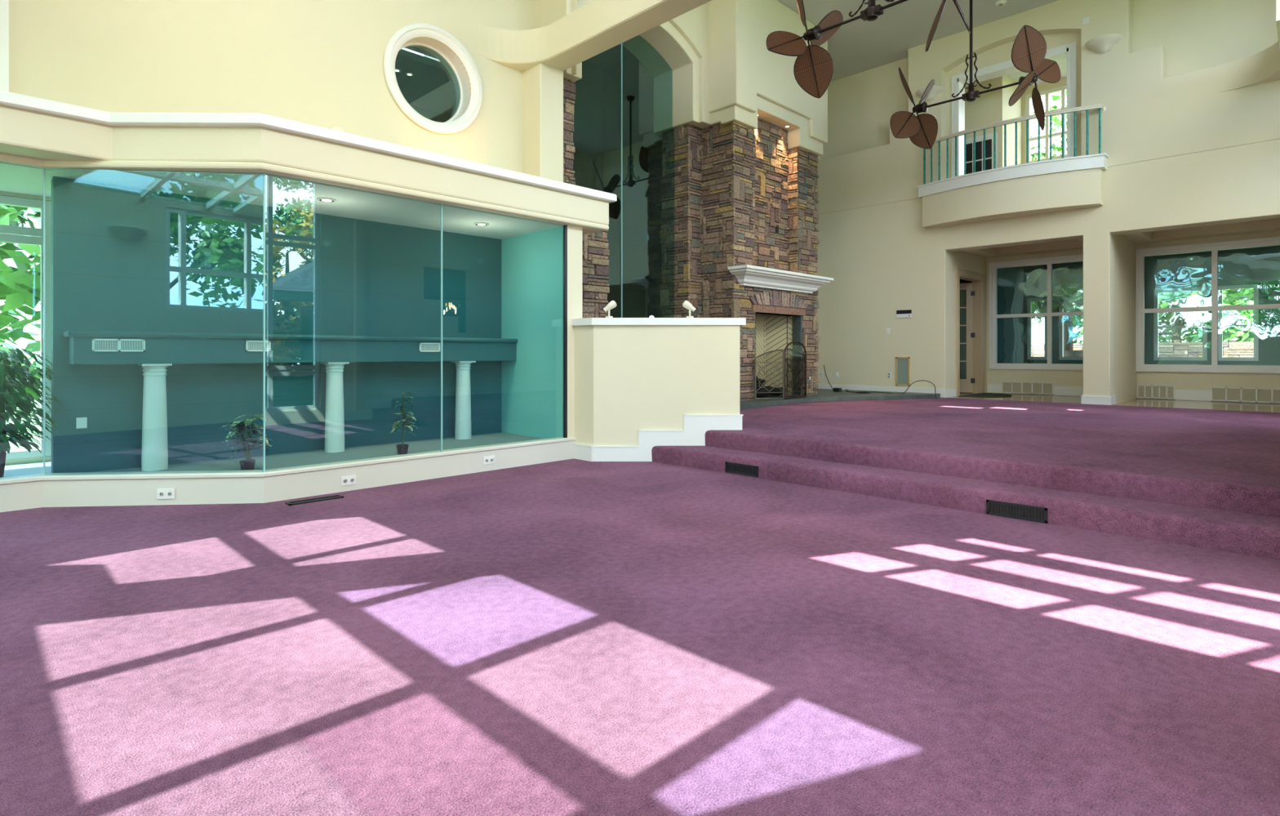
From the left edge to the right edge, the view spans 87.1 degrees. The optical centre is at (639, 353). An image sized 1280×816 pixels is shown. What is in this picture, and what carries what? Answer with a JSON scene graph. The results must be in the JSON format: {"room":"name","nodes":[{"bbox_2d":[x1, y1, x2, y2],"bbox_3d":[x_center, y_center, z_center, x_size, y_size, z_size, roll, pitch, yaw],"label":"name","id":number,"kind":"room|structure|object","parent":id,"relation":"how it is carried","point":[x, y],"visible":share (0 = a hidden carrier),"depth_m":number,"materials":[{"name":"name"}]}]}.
{"room":"living room","nodes":[
{"label":"living room","id":0,"kind":"room"},
{"bbox_2d":[0,191,51,465],"bbox_3d":[-7.142,-0.350,4.667,7.300,3.300,0.100,0,0,-45],"label":"wall","id":1,"kind":"structure","parent":0,"point":[39,459],"depth_m":6.14,"materials":[{"name":"beige paint"}]},
{"bbox_2d":[0,195,51,459],"bbox_3d":[-6.233,-0.230,5.561,2.860,2.370,0.080,0,0,-45],"label":"window","id":2,"kind":"structure","parent":1,"relation":"in","point":[11,230],"depth_m":6.22,"materials":[{"name":"white"}]},
{"bbox_2d":[8,0,522,173],"bbox_3d":[-3.500,-2.925,7.418,5.100,2.650,0.360,0,0,-45],"label":"wall","id":3,"kind":"structure","parent":0,"point":[319,63],"depth_m":6.78,"materials":[{"name":"beige paint"}]},
{"bbox_2d":[383,22,482,133],"bbox_3d":[-2.558,-3.320,8.236,1.290,1.290,0.295,0,0,-45],"label":"window","id":4,"kind":"structure","parent":3,"relation":"in","point":[402,36],"depth_m":8.28,"materials":[{"name":"white"}]},
{"bbox_2d":[3,431,542,476],"bbox_3d":[-4.176,1.100,6.035,7.030,0.200,2.360,0,0,-45],"label":"floor","id":5,"kind":"structure","parent":0,"point":[315,456],"depth_m":6.52,"materials":[{"name":"grey paint"}]},
{"bbox_2d":[0,347,66,477],"bbox_3d":[-5.120,0.479,5.368,0.858,1.052,0.755,0,0,-45],"label":"ficus","id":6,"kind":"object","parent":5,"relation":"on","point":[8,394],"visible":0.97,"depth_m":5.37,"materials":[{"name":"green plant"}]},
{"bbox_2d":[137,363,172,471],"bbox_3d":[-4.200,0.542,5.827,0.210,0.915,0.210,0,0,-45],"label":"column","id":7,"kind":"structure","parent":5,"relation":"on","point":[154,453],"depth_m":5.76,"materials":[{"name":"white paint"}]},
{"bbox_2d":[218,413,273,470],"bbox_3d":[-3.340,0.757,5.749,0.373,0.485,0.404,0,0,-5],"label":"potted plant","id":8,"kind":"object","parent":5,"relation":"on","point":[247,464],"visible":0.98,"depth_m":5.73,"materials":[{"name":"green plant"}]},
{"bbox_2d":[320,361,349,452],"bbox_3d":[-3.129,0.542,6.898,0.210,0.915,0.210,0,0,-45],"label":"column","id":9,"kind":"structure","parent":5,"relation":"on","point":[334,414],"depth_m":6.83,"materials":[{"name":"white"}]},
{"bbox_2d":[63,330,517,364],"bbox_3d":[-3.145,-0.050,6.951,4.257,0.270,0.382,0,0,-45],"label":"beam","id":10,"kind":"structure","parent":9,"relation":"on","point":[160,347],"depth_m":6.43,"materials":[{"name":"teal paint"}]},
{"bbox_2d":[92,338,145,351],"bbox_3d":[-4.303,-0.070,5.560,0.350,0.104,0.012,0,0,-45],"label":"air vent","id":11,"kind":"object","parent":10,"relation":"attached to","point":[98,344],"visible":1,"depth_m":5.56,"materials":[{"name":"white metal"}]},
{"bbox_2d":[245,340,271,351],"bbox_3d":[-3.570,-0.072,6.293,0.208,0.100,0.012,0,0,-45],"label":"air vent","id":12,"kind":"object","parent":10,"relation":"attached to","point":[251,345],"visible":0.88,"depth_m":6.29,"materials":[{"name":"white metal"}]},
{"bbox_2d":[418,342,439,351],"bbox_3d":[-2.347,-0.072,7.516,0.250,0.100,0.012,0,0,-45],"label":"air vent","id":13,"kind":"object","parent":10,"relation":"attached to","point":[423,347],"visible":1,"depth_m":7.51,"materials":[{"name":"white metal"}]},
{"bbox_2d":[387,391,417,453],"bbox_3d":[-2.373,0.690,6.745,0.285,0.620,0.253,0,0,-26],"label":"potted plant","id":14,"kind":"object","parent":5,"relation":"on","point":[402,448],"visible":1,"depth_m":6.73,"materials":[{"name":"green plant"}]},
{"bbox_2d":[450,360,475,439],"bbox_3d":[-2.086,0.542,7.941,0.210,0.915,0.210,0,0,-45],"label":"column","id":15,"kind":"structure","parent":5,"relation":"on","point":[463,429],"depth_m":7.87,"materials":[{"name":"white"}]},
{"bbox_2d":[51,176,501,472],"bbox_3d":[-3.352,-0.250,7.121,4.330,2.700,0.190,0,0,-45],"label":"wall","id":16,"kind":"structure","parent":0,"point":[78,302],"depth_m":6.53,"materials":[{"name":"teal paint"}]},
{"bbox_2d":[75,417,87,428],"bbox_3d":[-4.684,0.580,5.646,0.070,0.090,0.008,0,0,-45],"label":"outlet","id":17,"kind":"object","parent":16,"relation":"attached to","point":[81,422],"visible":1,"depth_m":5.64,"materials":[{"name":"white plastic"}]},
{"bbox_2d":[53,231,501,444],"bbox_3d":[-3.288,-0.129,7.050,4.320,1.757,0.004,0,0,-45],"label":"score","id":18,"kind":"object","parent":16,"relation":"attached to","point":[53,231],"visible":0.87,"depth_m":6.56,"materials":[{"name":"teal"}]},
{"bbox_2d":[0,161,563,239],"bbox_3d":[-4.145,-1.462,5.995,7.015,0.013,2.260,0,0,-45],"label":"ceiling","id":19,"kind":"structure","parent":0,"point":[284,193],"depth_m":6.13,"materials":[{"name":"white paint"}]},
{"bbox_2d":[316,197,336,202],"bbox_3d":[-2.956,-1.448,6.350,0.170,0.014,0.170,0,0,-45],"label":"recessed light","id":20,"kind":"object","parent":19,"relation":"in","point":[320,199],"visible":1,"depth_m":6.34,"materials":[{"name":"white glass"}]},
{"bbox_2d":[395,0,536,122],"bbox_3d":[-3.992,-3.815,8.319,5.680,4.630,1.590,0,0,-45],"label":"wall","id":21,"kind":"structure","parent":0,"point":[430,91],"depth_m":9.23,"materials":[{"name":"beige paint"}]},
{"bbox_2d":[501,225,582,438],"bbox_3d":[-1.232,-0.150,8.215,0.245,2.700,1.360,0,0,-45],"label":"wall","id":22,"kind":"structure","parent":0,"point":[532,263],"depth_m":8.01,"materials":[{"name":"teal paint"}]},
{"bbox_2d":[563,224,567,437],"bbox_3d":[-0.849,-0.253,7.658,0.030,2.415,0.030,0,0,-45],"label":"trim","id":23,"kind":"structure","parent":22,"relation":"attached to","point":[565,227],"depth_m":7.65,"materials":[{"name":"black metal"}]},
{"bbox_2d":[522,62,563,182],"bbox_3d":[-1.446,-2.760,9.217,0.390,2.120,0.800,0,0,-45],"label":"wall pillar","id":24,"kind":"structure","parent":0,"point":[542,84],"depth_m":8.93,"materials":[{"name":"beige paint"}]},
{"bbox_2d":[478,0,711,71],"bbox_3d":[0.990,-4.024,6.286,1.090,0.448,8.190,0,0,-45],"label":"beam","id":25,"kind":"structure","parent":24,"relation":"on","point":[596,27],"depth_m":8.34,"materials":[{"name":"beige paint"}]},
{"bbox_2d":[423,44,663,317],"bbox_3d":[-1.308,-2.450,11.986,4.100,7.300,2.600,0,0,-45],"label":"wall","id":26,"kind":"structure","parent":0,"point":[597,108],"depth_m":13.69,"materials":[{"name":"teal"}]},
{"bbox_2d":[536,0,712,135],"bbox_3d":[-0.202,-4.985,10.596,3.100,2.290,0.990,0,0,-45],"label":"wall","id":27,"kind":"structure","parent":0,"point":[675,52],"depth_m":11.15,"materials":[{"name":"beige paint"}]},
{"bbox_2d":[563,77,702,318],"bbox_3d":[-0.344,-1.505,10.367,0.695,4.702,3.704,0,0,41],"label":"stone column","id":28,"kind":"structure","parent":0,"point":[679,144],"depth_m":11.34,"materials":[{"name":"brown stone"}]},
{"bbox_2d":[0,105,608,235],"bbox_3d":[-3.907,-1.633,5.597,8.390,0.335,1.640,0,0,-45],"label":"fascia beam","id":29,"kind":"structure","parent":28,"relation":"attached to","point":[27,138],"depth_m":5.40,"materials":[{"name":"beige paint"}]},
{"bbox_2d":[0,104,609,202],"bbox_3d":[-3.907,-1.808,5.597,8.390,0.025,1.640,0,0,-45],"label":"ledge","id":30,"kind":"object","parent":29,"relation":"on","point":[0,104],"visible":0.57,"depth_m":5.40,"materials":[{"name":"beige paint"}]},
{"bbox_2d":[0,89,617,203],"bbox_3d":[-3.709,-1.845,5.441,8.450,0.090,1.260,0,0,-45],"label":"ledge cap","id":31,"kind":"object","parent":30,"relation":"on","point":[6,98],"visible":0.63,"depth_m":5.34,"materials":[{"name":"white paint"}]},
{"bbox_2d":[564,126,701,317],"bbox_3d":[-0.180,-1.330,10.575,3.500,5.060,0.730,0,0,-45],"label":"wall","id":32,"kind":"structure","parent":0,"point":[685,126],"depth_m":11.38,"materials":[{"name":"brown"}]},
{"bbox_2d":[620,43,622,317],"bbox_3d":[-0.290,-2.160,10.571,2.470,6.020,0.020,0,0,-45],"label":"trim","id":33,"kind":"structure","parent":32,"relation":"in","point":[620,43],"depth_m":10.56,"materials":[{"name":"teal glass"}]},
{"bbox_2d":[0,458,1279,815],"bbox_3d":[-2.521,1.260,2.535,10.820,0.120,8.050,0,0,-45],"label":"floor","id":34,"kind":"structure","parent":0,"point":[570,637],"depth_m":2.63,"materials":[{"name":"carpet"}]},
{"bbox_2d":[0,436,576,511],"bbox_3d":[-3.608,1.077,5.562,7.284,0.245,0.908,0,0,-32],"label":"curb","id":35,"kind":"object","parent":34,"relation":"on","point":[248,486],"visible":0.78,"depth_m":5.44,"materials":[{"name":"beige paint"}]},
{"bbox_2d":[156,488,174,498],"bbox_3d":[-3.761,1.110,5.337,0.132,0.082,0.012,0,0,-5],"label":"outlet","id":36,"kind":"object","parent":35,"relation":"attached to","point":[162,493],"visible":1,"depth_m":5.33,"materials":[{"name":"white plastic"}]},
{"bbox_2d":[43,167,442,475],"bbox_3d":[-3.196,-0.253,5.679,3.048,2.415,0.575,0,0,-25],"label":"trim","id":37,"kind":"structure","parent":35,"relation":"on","point":[44,169],"depth_m":5.44,"materials":[{"name":"teal"}]},
{"bbox_2d":[340,474,355,485],"bbox_3d":[-2.548,1.107,5.883,0.013,0.082,0.132,0,0,45],"label":"outlet","id":38,"kind":"object","parent":35,"relation":"attached to","point":[349,479],"visible":1,"depth_m":5.88,"materials":[{"name":"white plastic"}]},
{"bbox_2d":[483,455,494,464],"bbox_3d":[-1.546,1.091,6.898,0.013,0.082,0.132,0,0,45],"label":"outlet","id":39,"kind":"object","parent":35,"relation":"attached to","point":[491,459],"visible":1,"depth_m":6.89,"materials":[{"name":"white plastic"}]},
{"bbox_2d":[284,494,343,505],"bbox_3d":[-2.655,1.194,5.498,0.420,0.012,0.100,0,0,-45],"label":"floor vent","id":40,"kind":"object","parent":34,"relation":"in","point":[334,496],"visible":1,"depth_m":5.48,"materials":[{"name":"black metal"}]},
{"bbox_2d":[573,324,740,445],"bbox_3d":[0.180,0.435,7.649,1.893,1.530,0.369,0,0,5],"label":"wall","id":41,"kind":"structure","parent":0,"point":[628,379],"depth_m":7.52,"materials":[{"name":"beige paint"}]},
{"bbox_2d":[573,413,743,461],"bbox_3d":[0.179,0.938,7.515,1.935,0.524,0.237,0,0,7],"label":"baseboard","id":42,"kind":"structure","parent":41,"relation":"attached to","point":[695,426],"depth_m":7.50,"materials":[{"name":"white"}]},
{"bbox_2d":[571,317,746,325],"bbox_3d":[0.194,-0.360,7.647,1.991,0.080,0.470,0,0,5],"label":"half wall cap","id":43,"kind":"object","parent":41,"relation":"on","point":[585,321],"visible":0.85,"depth_m":7.49,"materials":[{"name":"white"}]},
{"bbox_2d":[602,300,616,317],"bbox_3d":[-0.345,-0.502,7.622,0.164,0.205,0.085,0,0,2],"label":"spotlight","id":44,"kind":"object","parent":43,"relation":"on","point":[612,304],"visible":0.87,"depth_m":7.59,"materials":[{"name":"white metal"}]},
{"bbox_2d":[682,300,697,317],"bbox_3d":[0.562,-0.502,7.619,0.164,0.205,0.085,0,0,2],"label":"spotlight","id":45,"kind":"object","parent":43,"relation":"on","point":[686,304],"visible":0.84,"depth_m":7.60,"materials":[{"name":"beige plastic"}]},
{"bbox_2d":[710,95,822,155],"bbox_3d":[2.043,-4.965,12.389,2.790,2.330,1.370,0,0,-45],"label":"wall","id":46,"kind":"structure","parent":0,"point":[777,115],"depth_m":11.86,"materials":[{"name":"beige paint"}]},
{"bbox_2d":[708,0,827,143],"bbox_3d":[2.369,-5.080,12.063,2.890,2.100,0.590,0,0,-45],"label":"wall","id":47,"kind":"structure","parent":46,"relation":"attached to","point":[741,67],"depth_m":11.22,"materials":[{"name":"beige paint"}]},
{"bbox_2d":[777,0,1058,81],"bbox_3d":[2.245,-6.280,7.654,14.000,0.300,8.950,0,0,-45],"label":"ceiling","id":48,"kind":"structure","parent":0,"point":[858,46],"depth_m":12.49,"materials":[{"name":"grey paint"}]},
{"bbox_2d":[765,0,970,97],"bbox_3d":[2.791,-4.716,8.075,1.586,2.828,2.286,0,0,-45],"label":"ceiling fan","id":49,"kind":"object","parent":48,"relation":"hanging from","point":[813,68],"visible":1,"depth_m":8.65,"materials":[{"name":"brown metal"}]},
{"bbox_2d":[889,0,1061,149],"bbox_3d":[5.210,-4.764,10.614,1.311,2.732,2.244,0,0,-45],"label":"ceiling fan","id":50,"kind":"object","parent":48,"relation":"hanging from","point":[1028,51],"visible":1,"depth_m":10.42,"materials":[{"name":"brown wicker"}]},
{"bbox_2d":[995,0,1006,6],"bbox_3d":[6.293,-6.102,11.738,0.180,0.056,0.180,0,0,-45],"label":"smoke detector","id":51,"kind":"object","parent":48,"relation":"attached to","point":[1000,2],"visible":1,"depth_m":11.70,"materials":[{"name":"white plastic"}]},
{"bbox_2d":[651,445,1279,559],"bbox_3d":[2.293,1.137,5.765,0.604,0.225,5.609,0,0,-45],"label":"step","id":52,"kind":"structure","parent":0,"point":[1238,532],"depth_m":4.96,"materials":[{"name":"carpet"}]},
{"bbox_2d":[724,461,758,476],"bbox_3d":[0.999,1.134,6.625,0.392,0.100,0.012,0,0,45],"label":"floor register","id":53,"kind":"object","parent":52,"relation":"attached to","point":[737,468],"visible":1,"depth_m":6.62,"materials":[{"name":"black metal"}]},
{"bbox_2d":[986,499,1047,523],"bbox_3d":[2.733,1.142,4.891,0.400,0.105,0.012,0,0,45],"label":"floor register","id":54,"kind":"object","parent":52,"relation":"attached to","point":[1037,513],"visible":1,"depth_m":4.88,"materials":[{"name":"black metal"}]},
{"bbox_2d":[960,279,972,392],"bbox_3d":[6.152,-0.550,15.662,3.150,3.100,3.050,0,0,-45],"label":"wall","id":55,"kind":"structure","parent":0,"point":[962,292],"depth_m":16.14,"materials":[{"name":"grey paint"}]},
{"bbox_2d":[952,250,986,393],"bbox_3d":[6.859,-0.700,14.114,2.140,3.400,0.140,0,0,-45],"label":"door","id":56,"kind":"structure","parent":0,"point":[962,260],"depth_m":13.88,"materials":[{"name":"beige paint"}]},
{"bbox_2d":[955,267,984,395],"bbox_3d":[6.832,-0.435,14.077,1.610,2.570,0.195,0,0,-45],"label":"door frame","id":57,"kind":"structure","parent":56,"relation":"attached to","point":[977,279],"depth_m":14.46,"materials":[{"name":"beige wood"}]},
{"bbox_2d":[960,282,974,392],"bbox_3d":[6.797,-0.345,14.720,0.945,2.370,0.070,0,0,25],"label":"door","id":58,"kind":"structure","parent":57,"relation":"attached to","point":[966,384],"depth_m":14.55,"materials":[{"name":"beige wood"}]},
{"bbox_2d":[704,392,1279,516],"bbox_3d":[5.079,0.975,10.277,10.084,0.250,8.450,0,0,-45],"label":"floor","id":59,"kind":"structure","parent":0,"point":[1223,460],"depth_m":6.65,"materials":[{"name":"carpet"}]},
{"bbox_2d":[699,117,833,399],"bbox_3d":[2.123,-1.478,12.238,2.788,5.356,1.595,0,0,-45],"label":"stone fireplace","id":60,"kind":"object","parent":59,"relation":"on","point":[753,184],"visible":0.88,"depth_m":11.84,"materials":[{"name":"brown stone"}]},
{"bbox_2d":[740,388,940,409],"bbox_3d":[3.026,0.812,12.233,5.180,0.075,2.780,0,0,-45],"label":"hearth","id":61,"kind":"object","parent":59,"relation":"on","point":[823,394],"visible":0.52,"depth_m":12.34,"materials":[{"name":"stone"}]},
{"bbox_2d":[755,386,782,396],"bbox_3d":[2.281,0.683,12.005,0.166,0.178,1.010,0,0,42],"label":"log","id":62,"kind":"object","parent":61,"relation":"on","point":[775,389],"visible":0.65,"depth_m":11.97,"materials":[{"name":"black"}]},
{"bbox_2d":[754,341,806,399],"bbox_3d":[2.457,0.275,11.607,1.197,0.987,0.327,0,0,-45],"label":"fire screen","id":63,"kind":"object","parent":61,"relation":"on","point":[804,370],"visible":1,"depth_m":11.43,"materials":[{"name":"grey metal"}]},
{"bbox_2d":[844,380,937,398],"bbox_3d":[4.782,0.684,13.396,0.660,0.344,2.152,0,0,-36],"label":"cable","id":64,"kind":"object","parent":59,"relation":"on","point":[846,390],"visible":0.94,"depth_m":13.06,"materials":[{"name":"black rubber"}]},
{"bbox_2d":[959,392,1011,396],"bbox_3d":[7.128,0.846,13.690,1.440,0.016,0.720,0,0,-45],"label":"door mat","id":65,"kind":"object","parent":59,"relation":"on","point":[980,394],"visible":1,"depth_m":13.44,"materials":[{"name":"grey"}]},
{"bbox_2d":[964,75,1022,168],"bbox_3d":[7.319,-4.440,14.814,1.300,2.720,1.600,0,0,-45],"label":"wall","id":66,"kind":"structure","parent":0,"point":[992,107],"depth_m":14.07,"materials":[{"name":"beige paint"}]},
{"bbox_2d":[965,132,998,173],"bbox_3d":[7.082,-3.810,14.069,0.068,1.460,0.720,0,0,-45],"label":"door","id":67,"kind":"structure","parent":66,"relation":"in","point":[988,137],"depth_m":14.01,"materials":[{"name":"white wood"}]},
{"bbox_2d":[997,266,1023,363],"bbox_3d":[11.402,-0.600,13.311,3.050,3.600,7.900,0,0,-45],"label":"wall","id":68,"kind":"structure","parent":0,"point":[1010,280],"depth_m":16.39,"materials":[{"name":"teal"}]},
{"bbox_2d":[946,33,1080,178],"bbox_3d":[6.896,-4.425,12.486,0.150,2.850,2.315,0,0,-45],"label":"wall","id":69,"kind":"structure","parent":0,"point":[1002,53],"depth_m":12.55,"materials":[{"name":"beige paint"}]},
{"bbox_2d":[1007,58,1066,99],"bbox_3d":[8.160,-5.850,13.817,3.320,0.100,4.200,0,0,-45],"label":"ceiling","id":70,"kind":"structure","parent":0,"point":[1062,64],"depth_m":14.00,"materials":[{"name":"grey paint"}]},
{"bbox_2d":[1022,76,1066,164],"bbox_3d":[9.316,-4.440,13.842,0.150,2.720,2.600,0,0,-45],"label":"wall","id":71,"kind":"structure","parent":0,"point":[1044,86],"depth_m":14.62,"materials":[{"name":"beige paint"}]},
{"bbox_2d":[1025,84,1066,163],"bbox_3d":[9.217,-4.350,13.919,0.080,2.590,2.240,0,0,-45],"label":"window","id":72,"kind":"structure","parent":71,"relation":"in","point":[1063,89],"depth_m":14.37,"materials":[{"name":"white wood"}]},
{"bbox_2d":[815,0,1279,397],"bbox_3d":[6.940,-2.475,12.279,0.380,7.350,8.250,0,0,-45],"label":"wall","id":73,"kind":"structure","parent":0,"point":[1183,152],"depth_m":11.61,"materials":[{"name":"beige paint"}]},
{"bbox_2d":[895,356,910,386],"bbox_3d":[5.321,0.362,13.615,0.020,0.579,0.285,0,0,-45],"label":"air vent","id":74,"kind":"object","parent":73,"relation":"attached to","point":[902,363],"visible":0.94,"depth_m":13.60,"materials":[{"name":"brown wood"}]},
{"bbox_2d":[896,309,911,317],"bbox_3d":[5.333,-0.804,13.599,0.026,0.155,0.300,0,0,-45],"label":"wall panel","id":75,"kind":"object","parent":73,"relation":"attached to","point":[908,313],"visible":1,"depth_m":13.59,"materials":[{"name":"white plastic"}]},
{"bbox_2d":[915,84,943,101],"bbox_3d":[5.617,-5.067,13.147,0.529,0.220,0.265,0,0,45],"label":"wall sconce","id":76,"kind":"object","parent":73,"relation":"attached to","point":[935,90],"visible":0.81,"depth_m":13.11,"materials":[{"name":"beige ceramic"}]},
{"bbox_2d":[916,103,1109,228],"bbox_3d":[6.505,-3.300,12.077,0.520,1.660,3.094,0,0,-45],"label":"balcony","id":77,"kind":"object","parent":73,"relation":"attached to","point":[1075,182],"visible":0.88,"depth_m":11.76,"materials":[{"name":"beige paint"}]},
{"bbox_2d":[951,41,1076,177],"bbox_3d":[6.926,-4.255,12.505,0.320,2.310,2.090,0,0,-45],"label":"trim","id":78,"kind":"structure","parent":73,"relation":"attached to","point":[1068,51],"depth_m":12.58,"materials":[{"name":"white"}]},
{"bbox_2d":[817,383,1275,404],"bbox_3d":[7.592,0.755,13.037,2.426,0.190,8.100,0,0,-45],"label":"baseboard","id":79,"kind":"structure","parent":73,"relation":"attached to","point":[1180,394],"depth_m":13.31,"materials":[{"name":"white"}]},
{"bbox_2d":[1082,16,1089,26],"bbox_3d":[7.550,-5.627,11.395,0.100,0.120,0.008,0,0,45],"label":"blank plate","id":80,"kind":"object","parent":73,"relation":"attached to","point":[1085,20],"visible":1,"depth_m":11.39,"materials":[{"name":"white plastic"}]},
{"bbox_2d":[1084,33,1123,53],"bbox_3d":[7.641,-5.107,11.123,0.529,0.220,0.265,0,0,45],"label":"wall sconce","id":81,"kind":"object","parent":73,"relation":"attached to","point":[1102,44],"visible":1,"depth_m":11.10,"materials":[{"name":"beige ceramic"}]},
{"bbox_2d":[1219,0,1279,92],"bbox_3d":[8.602,-4.160,8.986,0.869,0.420,2.939,0,0,29],"label":"trim","id":82,"kind":"structure","parent":73,"relation":"attached to","point":[1264,66],"depth_m":9.82,"materials":[{"name":"beige paint"}]},
{"bbox_2d":[820,0,1278,159],"bbox_3d":[7.075,-4.090,12.484,0.100,4.080,8.950,0,0,-45],"label":"wall","id":83,"kind":"structure","parent":0,"point":[1193,35],"depth_m":10.98,"materials":[{"name":"beige paint"}]},
{"bbox_2d":[961,217,1279,257],"bbox_3d":[8.736,-2.245,12.173,2.030,0.310,5.260,0,0,-45],"label":"ceiling","id":84,"kind":"structure","parent":0,"point":[1270,224],"depth_m":12.23,"materials":[{"name":"beige paint"}]},
{"bbox_2d":[1114,234,1136,403],"bbox_3d":[8.635,-0.750,12.274,2.030,3.300,0.381,0,0,-45],"label":"wall","id":85,"kind":"structure","parent":0,"point":[1125,250],"depth_m":12.03,"materials":[{"name":"beige paint"}]},
{"bbox_2d":[986,231,1279,404],"bbox_3d":[9.581,-0.750,12.869,0.150,3.300,5.950,0,0,-45],"label":"wall","id":86,"kind":"structure","parent":0,"point":[1181,380],"depth_m":12.64,"materials":[{"name":"beige paint"}]},
{"bbox_2d":[1001,381,1053,394],"bbox_3d":[8.141,0.715,14.151,0.025,0.250,0.982,0,0,-45],"label":"air vent","id":87,"kind":"object","parent":86,"relation":"attached to","point":[1017,387],"visible":1,"depth_m":14.14,"materials":[{"name":"white metal"}]},
{"bbox_2d":[989,254,1083,369],"bbox_3d":[8.450,-0.825,13.916,0.130,2.310,2.250,0,0,-45],"label":"window","id":88,"kind":"structure","parent":86,"relation":"in","point":[993,266],"depth_m":14.11,"materials":[{"name":"white"}]},
{"bbox_2d":[1137,384,1175,399],"bbox_3d":[9.671,0.715,12.620,0.025,0.250,0.572,0,0,-45],"label":"air vent","id":89,"kind":"object","parent":86,"relation":"attached to","point":[1147,391],"visible":1,"depth_m":12.62,"materials":[{"name":"white metal"}]},
{"bbox_2d":[1136,236,1279,373],"bbox_3d":[10.335,-0.825,12.032,0.130,2.320,2.410,0,0,-45],"label":"window","id":90,"kind":"structure","parent":86,"relation":"in","point":[1214,247],"depth_m":12.12,"materials":[{"name":"white"}]},
{"bbox_2d":[1210,386,1279,403],"bbox_3d":[10.658,0.715,11.634,0.025,0.250,1.202,0,0,-45],"label":"air vent","id":91,"kind":"object","parent":86,"relation":"attached to","point":[1217,393],"visible":1,"depth_m":11.73,"materials":[{"name":"white metal"}]},
{"bbox_2d":[1023,245,1279,364],"bbox_3d":[12.534,-0.750,14.443,0.150,3.900,7.700,0,0,-45],"label":"wall","id":92,"kind":"structure","parent":0,"point":[1260,265],"depth_m":14.68,"materials":[{"name":"teal"}]},
{"bbox_2d":[1027,297,1047,359],"bbox_3d":[10.013,-0.625,16.928,0.080,1.580,0.490,0,0,-45],"label":"window","id":93,"kind":"structure","parent":92,"relation":"in","point":[1029,300],"depth_m":17.01,"materials":[{"name":"white"}]},
{"bbox_2d":[1058,283,1083,359],"bbox_3d":[10.670,-0.775,16.270,0.080,1.880,0.950,0,0,-45],"label":"window","id":94,"kind":"structure","parent":92,"relation":"in","point":[1061,357],"depth_m":16.53,"materials":[{"name":"white"}]},
{"bbox_2d":[1153,286,1207,360],"bbox_3d":[11.996,-0.650,14.945,0.080,1.630,0.960,0,0,-45],"label":"window","id":95,"kind":"structure","parent":92,"relation":"in","point":[1204,289],"depth_m":14.90,"materials":[{"name":"white wood"}]},
{"bbox_2d":[1217,284,1258,360],"bbox_3d":[12.675,-0.650,14.266,0.080,1.630,0.680,0,0,-45],"label":"window","id":96,"kind":"structure","parent":92,"relation":"in","point":[1255,286],"depth_m":14.23,"materials":[{"name":"white wood"}]},
{"label":"outside","id":97,"kind":"structure","parent":0,"visible":0},
{"bbox_2d":[5,397,40,450],"bbox_3d":[3.535,1.600,3.535,130.000,0.200,120.000,0,0,-45],"label":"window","id":98,"kind":"structure","parent":97,"point":[13,447],"depth_m":12.07,"materials":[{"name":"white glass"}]},
{"bbox_2d":[0,204,40,422],"bbox_3d":[-9.101,-1.299,8.174,4.209,5.608,3.991,0,0,-45],"label":"leafy tree","id":99,"kind":"object","parent":98,"relation":"on","point":[20,286],"visible":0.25,"depth_m":7.93,"materials":[{"name":"green plant"}]},
{"bbox_2d":[1072,304,1083,344],"bbox_3d":[14.050,-0.639,20.558,2.655,2.061,2.593,0,0,-45],"label":"shrub","id":100,"kind":"object","parent":98,"relation":"on","point":[1080,323],"visible":0.05,"depth_m":20.38,"materials":[{"name":"green plant"}]},
{"bbox_2d":[1031,341,1253,356],"bbox_3d":[14.230,0.302,17.767,0.351,1.196,8.083,0,0,-45],"label":"wall","id":101,"kind":"structure","parent":98,"relation":"on","point":[1246,348],"depth_m":17.53,"materials":[{"name":"stone"}]},
{"bbox_2d":[1158,288,1253,344],"bbox_3d":[16.588,-1.371,21.038,5.298,5.751,5.145,0,0,-45],"label":"leafy tree","id":102,"kind":"object","parent":98,"relation":"on","point":[1192,299],"visible":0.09,"depth_m":20.69,"materials":[{"name":"green plant"}]},
{"bbox_2d":[1185,297,1253,342],"bbox_3d":[16.134,-0.526,18.213,1.730,1.998,2.786,0,0,-21],"label":"shrub","id":103,"kind":"object","parent":98,"relation":"on","point":[1229,317],"visible":0.35,"depth_m":18.15,"materials":[{"name":"green plant"}]},
{"bbox_3d":[13.647,0.975,15.768,3.200,1.050,15.000,0,0,-45],"label":"terrace","id":104,"kind":"object","parent":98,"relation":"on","visible":0},
{"bbox_2d":[1063,350,1083,356],"bbox_3d":[11.384,-0.025,17.748,0.620,0.950,0.620,0,0,-45],"label":"tub","id":105,"kind":"object","parent":104,"relation":"on","point":[1066,353],"visible":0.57,"depth_m":17.50,"materials":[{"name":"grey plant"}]},
{"bbox_2d":[1023,91,1173,356],"bbox_3d":[11.278,-3.428,17.536,3.910,7.462,3.912,0,0,-45],"label":"leafy tree","id":106,"kind":"object","parent":104,"relation":"on","point":[1071,295],"visible":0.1,"depth_m":16.79,"materials":[{"name":"green plant"}]},
{"bbox_3d":[-7.269,-3.965,3.465,5.420,4.330,0.100,0,0,-45],"label":"wall","id":107,"kind":"structure","parent":0,"visible":0},
{"bbox_2d":[0,0,8,91],"bbox_3d":[-5.324,-3.965,5.508,0.220,4.330,0.360,0,0,-45],"label":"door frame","id":108,"kind":"structure","parent":107,"relation":"attached to","point":[4,4],"depth_m":5.44,"materials":[{"name":"white"}]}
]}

